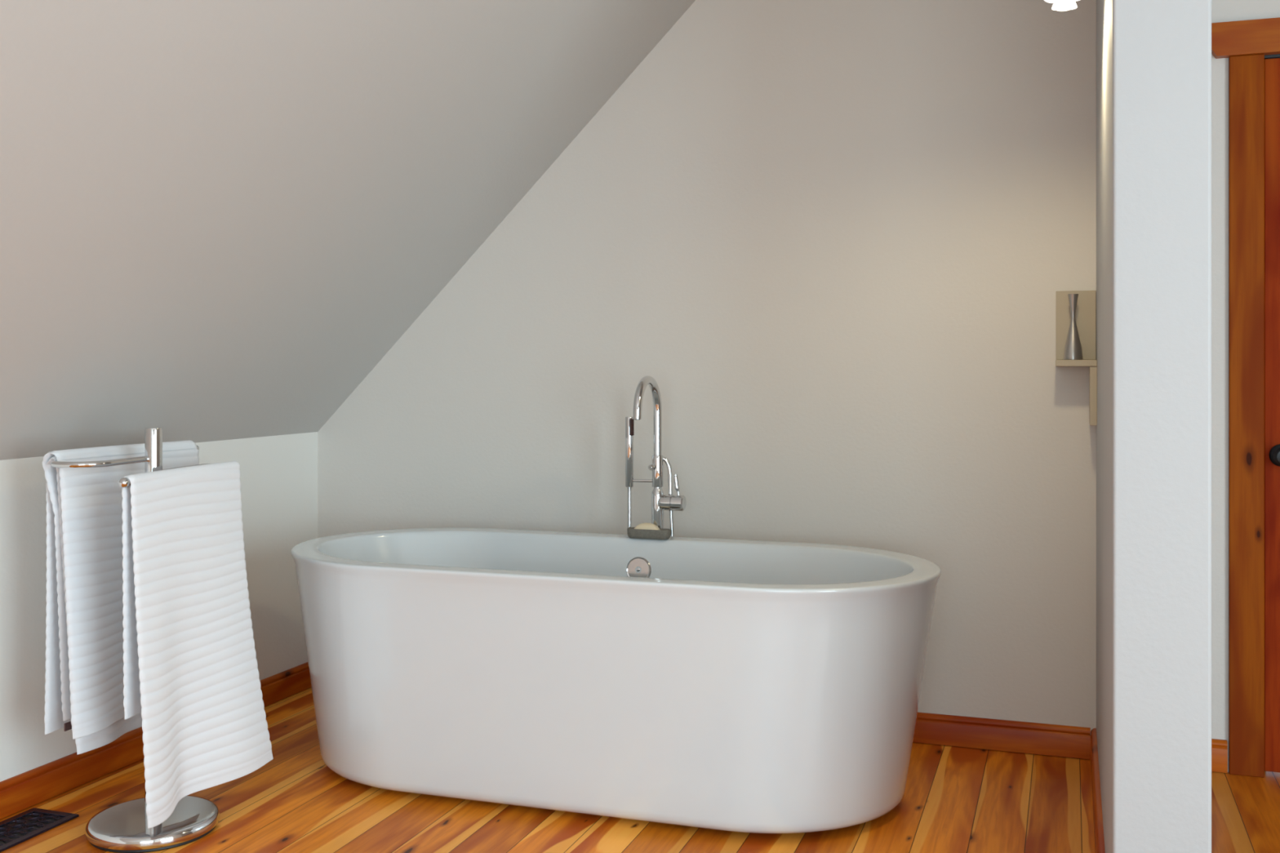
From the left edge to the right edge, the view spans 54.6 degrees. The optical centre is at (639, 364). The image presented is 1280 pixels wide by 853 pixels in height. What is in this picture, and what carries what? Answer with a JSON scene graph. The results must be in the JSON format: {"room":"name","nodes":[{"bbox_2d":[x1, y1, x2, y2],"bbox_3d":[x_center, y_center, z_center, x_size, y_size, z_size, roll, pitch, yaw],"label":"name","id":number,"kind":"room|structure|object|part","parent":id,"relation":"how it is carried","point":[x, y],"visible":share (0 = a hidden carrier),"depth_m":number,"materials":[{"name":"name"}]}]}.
{"room":"bathroom","nodes":[
{"label":"bathroom","id":0,"kind":"room"},
{"bbox_2d":[0,431,317,782],"bbox_3d":[-2.250,0.697,1.492,0.100,0.907,6.345,0,0,19],"label":"wall","id":1,"kind":"structure","parent":0,"point":[278,478],"depth_m":3.87,"materials":[{"name":"white paint"}]},
{"bbox_2d":[0,662,311,819],"bbox_3d":[-2.179,1.104,1.521,0.016,0.088,6.245,0,0,19],"label":"baseboard","id":2,"kind":"structure","parent":1,"relation":"attached to","point":[20,792],"depth_m":3.40,"materials":[{"name":"brown wood"}]},
{"bbox_2d":[0,0,695,460],"bbox_3d":[0.064,-0.704,0.742,4.965,1.893,6.445,0,0,19],"label":"ceiling","id":3,"kind":"structure","parent":0,"point":[218,218],"depth_m":3.13,"materials":[{"name":"grey paint"}]},
{"bbox_2d":[0,687,1279,852],"bbox_3d":[0.245,1.210,1.262,4.965,0.120,7.545,0,0,19],"label":"floor","id":4,"kind":"structure","parent":0,"point":[955,799],"depth_m":3.14,"materials":[{"name":"brown wood"}]},
{"bbox_2d":[0,808,79,852],"bbox_3d":[-1.546,1.147,3.032,0.148,0.006,0.305,0,0,19],"label":"floor vent","id":5,"kind":"object","parent":4,"relation":"in","point":[15,830],"visible":1,"depth_m":3.09,"materials":[{"name":"brown metal"}]},
{"bbox_2d":[0,812,64,845],"bbox_3d":[-1.546,1.145,3.032,0.107,0.003,0.263,0,0,19],"label":"grille","id":6,"kind":"object","parent":5,"relation":"attached to","point":[14,829],"depth_m":3.09,"materials":[{"name":"brown metal"}]},
{"bbox_2d":[50,427,219,852],"bbox_3d":[-1.187,0.653,3.129,0.326,0.994,0.587,0,0,19],"label":"towel stand","id":7,"kind":"object","parent":4,"relation":"on","point":[122,827],"visible":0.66,"depth_m":2.99,"materials":[{"name":"silver metal"}]},
{"bbox_3d":[-1.258,0.234,3.151,0.169,0.018,0.562,0,0,19],"label":"arm","id":8,"kind":"part","parent":7,"relation":"part of","materials":[{"name":"silver metal"}]},
{"bbox_2d":[42,440,199,755],"bbox_3d":[-1.314,0.573,3.208,0.126,0.735,0.560,0,0,13],"label":"towel","id":9,"kind":"object","parent":7,"relation":"hanging from","point":[84,686],"visible":0.48,"depth_m":3.00,"materials":[{"name":"white fabric"}]},
{"bbox_3d":[-1.160,0.270,3.068,0.109,0.015,0.474,0,0,15],"label":"arm","id":10,"kind":"part","parent":7,"relation":"part of","materials":[{"name":"silver metal"}]},
{"bbox_2d":[121,461,273,828],"bbox_3d":[-1.081,0.656,3.074,0.097,0.808,0.516,0,0,15],"label":"towel","id":11,"kind":"object","parent":7,"relation":"hanging from","point":[191,672],"visible":1,"depth_m":3.02,"materials":[{"name":"white fabric"}]},
{"bbox_2d":[290,528,941,834],"bbox_3d":[-0.111,0.839,3.462,1.870,0.622,0.816,0,0,19],"label":"bathtub","id":12,"kind":"object","parent":4,"relation":"on","point":[739,686],"visible":1,"depth_m":3.10,"materials":[{"name":"white ceramic"}]},
{"bbox_3d":[-0.003,0.622,3.751,0.085,0.084,0.026,0,0,19],"label":"overflow plate","id":13,"kind":"part","parent":12,"relation":"part of","materials":[{"name":"silver metal"}]},
{"bbox_2d":[626,527,671,539],"bbox_3d":[0.027,0.513,3.764,0.136,0.029,0.043,0,0,19],"label":"soap dish","id":14,"kind":"object","parent":12,"relation":"on","point":[661,534],"visible":1,"depth_m":3.74,"materials":[{"name":"grey stone"}]},
{"bbox_2d":[634,522,659,529],"bbox_3d":[0.021,0.495,3.766,0.086,0.026,0.027,0,0,19],"label":"soap bar","id":15,"kind":"object","parent":14,"relation":"in","point":[645,526],"visible":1,"depth_m":3.75,"materials":[{"name":"beige"}]},
{"bbox_2d":[625,375,685,537],"bbox_3d":[0.017,0.281,3.720,0.187,0.495,0.226,0,0,19],"label":"faucet","id":16,"kind":"object","parent":12,"relation":"on","point":[660,502],"visible":0.94,"depth_m":3.79,"materials":[{"name":"silver metal"}]},
{"bbox_3d":[0.023,0.156,3.712,0.026,0.246,0.215,0,0,19],"label":"spout","id":17,"kind":"part","parent":16,"relation":"part of","materials":[{"name":"silver metal"}]},
{"bbox_3d":[0.036,0.314,3.783,0.017,0.017,0.019,0,0,43],"label":"diverter knob","id":18,"kind":"part","parent":16,"relation":"part of","materials":[{"name":"silver metal"}]},
{"bbox_2d":[651,487,663,528],"bbox_3d":[0.054,0.450,3.801,0.044,0.156,0.044,0,0,19],"label":"pipe","id":19,"kind":"object","parent":16,"relation":"on","point":[657,493],"depth_m":3.78,"materials":[{"name":"silver metal"}]},
{"bbox_3d":[0.112,0.369,3.781,0.021,0.068,0.014,0,0,19],"label":"lever","id":20,"kind":"part","parent":16,"relation":"part of","materials":[{"name":"silver metal"}]},
{"bbox_2d":[317,0,1279,772],"bbox_3d":[1.104,-0.200,3.740,4.965,2.700,0.100,0,0,19],"label":"wall","id":21,"kind":"structure","parent":0,"point":[836,241],"depth_m":3.87,"materials":[{"name":"white paint"}]},
{"bbox_2d":[912,712,1090,759],"bbox_3d":[0.080,1.104,4.034,2.605,0.088,0.016,0,0,19],"label":"baseboard","id":22,"kind":"structure","parent":21,"relation":"attached to","point":[1024,737],"depth_m":3.68,"materials":[{"name":"brown wood"}]},
{"bbox_2d":[1055,290,1097,425],"bbox_3d":[1.256,-0.021,3.568,0.111,0.387,0.125,0,0,19],"label":"wall shelf","id":23,"kind":"object","parent":21,"relation":"attached to","point":[1085,316],"visible":0.96,"depth_m":3.60,"materials":[{"name":"beige wood"}]},
{"bbox_2d":[1063,293,1083,359],"bbox_3d":[1.245,-0.108,3.564,0.053,0.190,0.053,0,0,19],"label":"vase","id":24,"kind":"object","parent":23,"relation":"on","point":[1073,348],"visible":0.9,"depth_m":3.55,"materials":[{"name":"silver metal"}]},
{"bbox_3d":[1.273,-0.114,3.620,0.110,0.202,0.016,0,0,19],"label":"panel","id":25,"kind":"part","parent":23,"relation":"part of","materials":[{"name":"beige wood"}]},
{"bbox_3d":[1.298,0.089,3.550,0.019,0.166,0.112,0,0,19],"label":"panel","id":26,"kind":"part","parent":23,"relation":"part of","materials":[{"name":"beige wood"}]},
{"bbox_2d":[1211,738,1227,773],"bbox_3d":[1.566,1.104,3.518,0.184,0.088,0.016,0,0,19],"label":"baseboard","id":27,"kind":"structure","parent":21,"relation":"attached to","point":[1219,747],"depth_m":3.49,"materials":[{"name":"brown wood"}]},
{"bbox_2d":[1211,17,1279,777],"bbox_3d":[2.113,0.096,3.354,1.049,2.109,0.167,0,0,19],"label":"door","id":28,"kind":"structure","parent":21,"relation":"in","point":[1251,47],"depth_m":3.46,"materials":[{"name":"brown wood"}]},
{"bbox_3d":[1.698,0.143,3.470,0.088,2.015,0.020,0,0,19],"label":"casing","id":29,"kind":"part","parent":28,"relation":"part of","materials":[{"name":"brown wood"}]},
{"bbox_3d":[1.775,0.253,3.420,0.062,0.062,0.069,0,0,19],"label":"knob","id":30,"kind":"part","parent":28,"relation":"part of","materials":[{"name":"black metal"}]},
{"bbox_2d":[1090,0,1211,852],"bbox_3d":[1.156,-0.200,2.888,0.178,2.700,1.475,0,0,19],"label":"wall","id":31,"kind":"structure","parent":0,"point":[1153,57],"depth_m":2.19,"materials":[{"name":"grey paint"}]},
{"bbox_2d":[1044,0,1078,11],"bbox_3d":[0.956,-0.873,2.736,0.132,0.165,0.096,0,0,19],"label":"wall lamp","id":32,"kind":"object","parent":31,"relation":"attached to","point":[1059,5],"visible":1,"depth_m":2.75,"materials":[{"name":"silver metal"}]}
]}

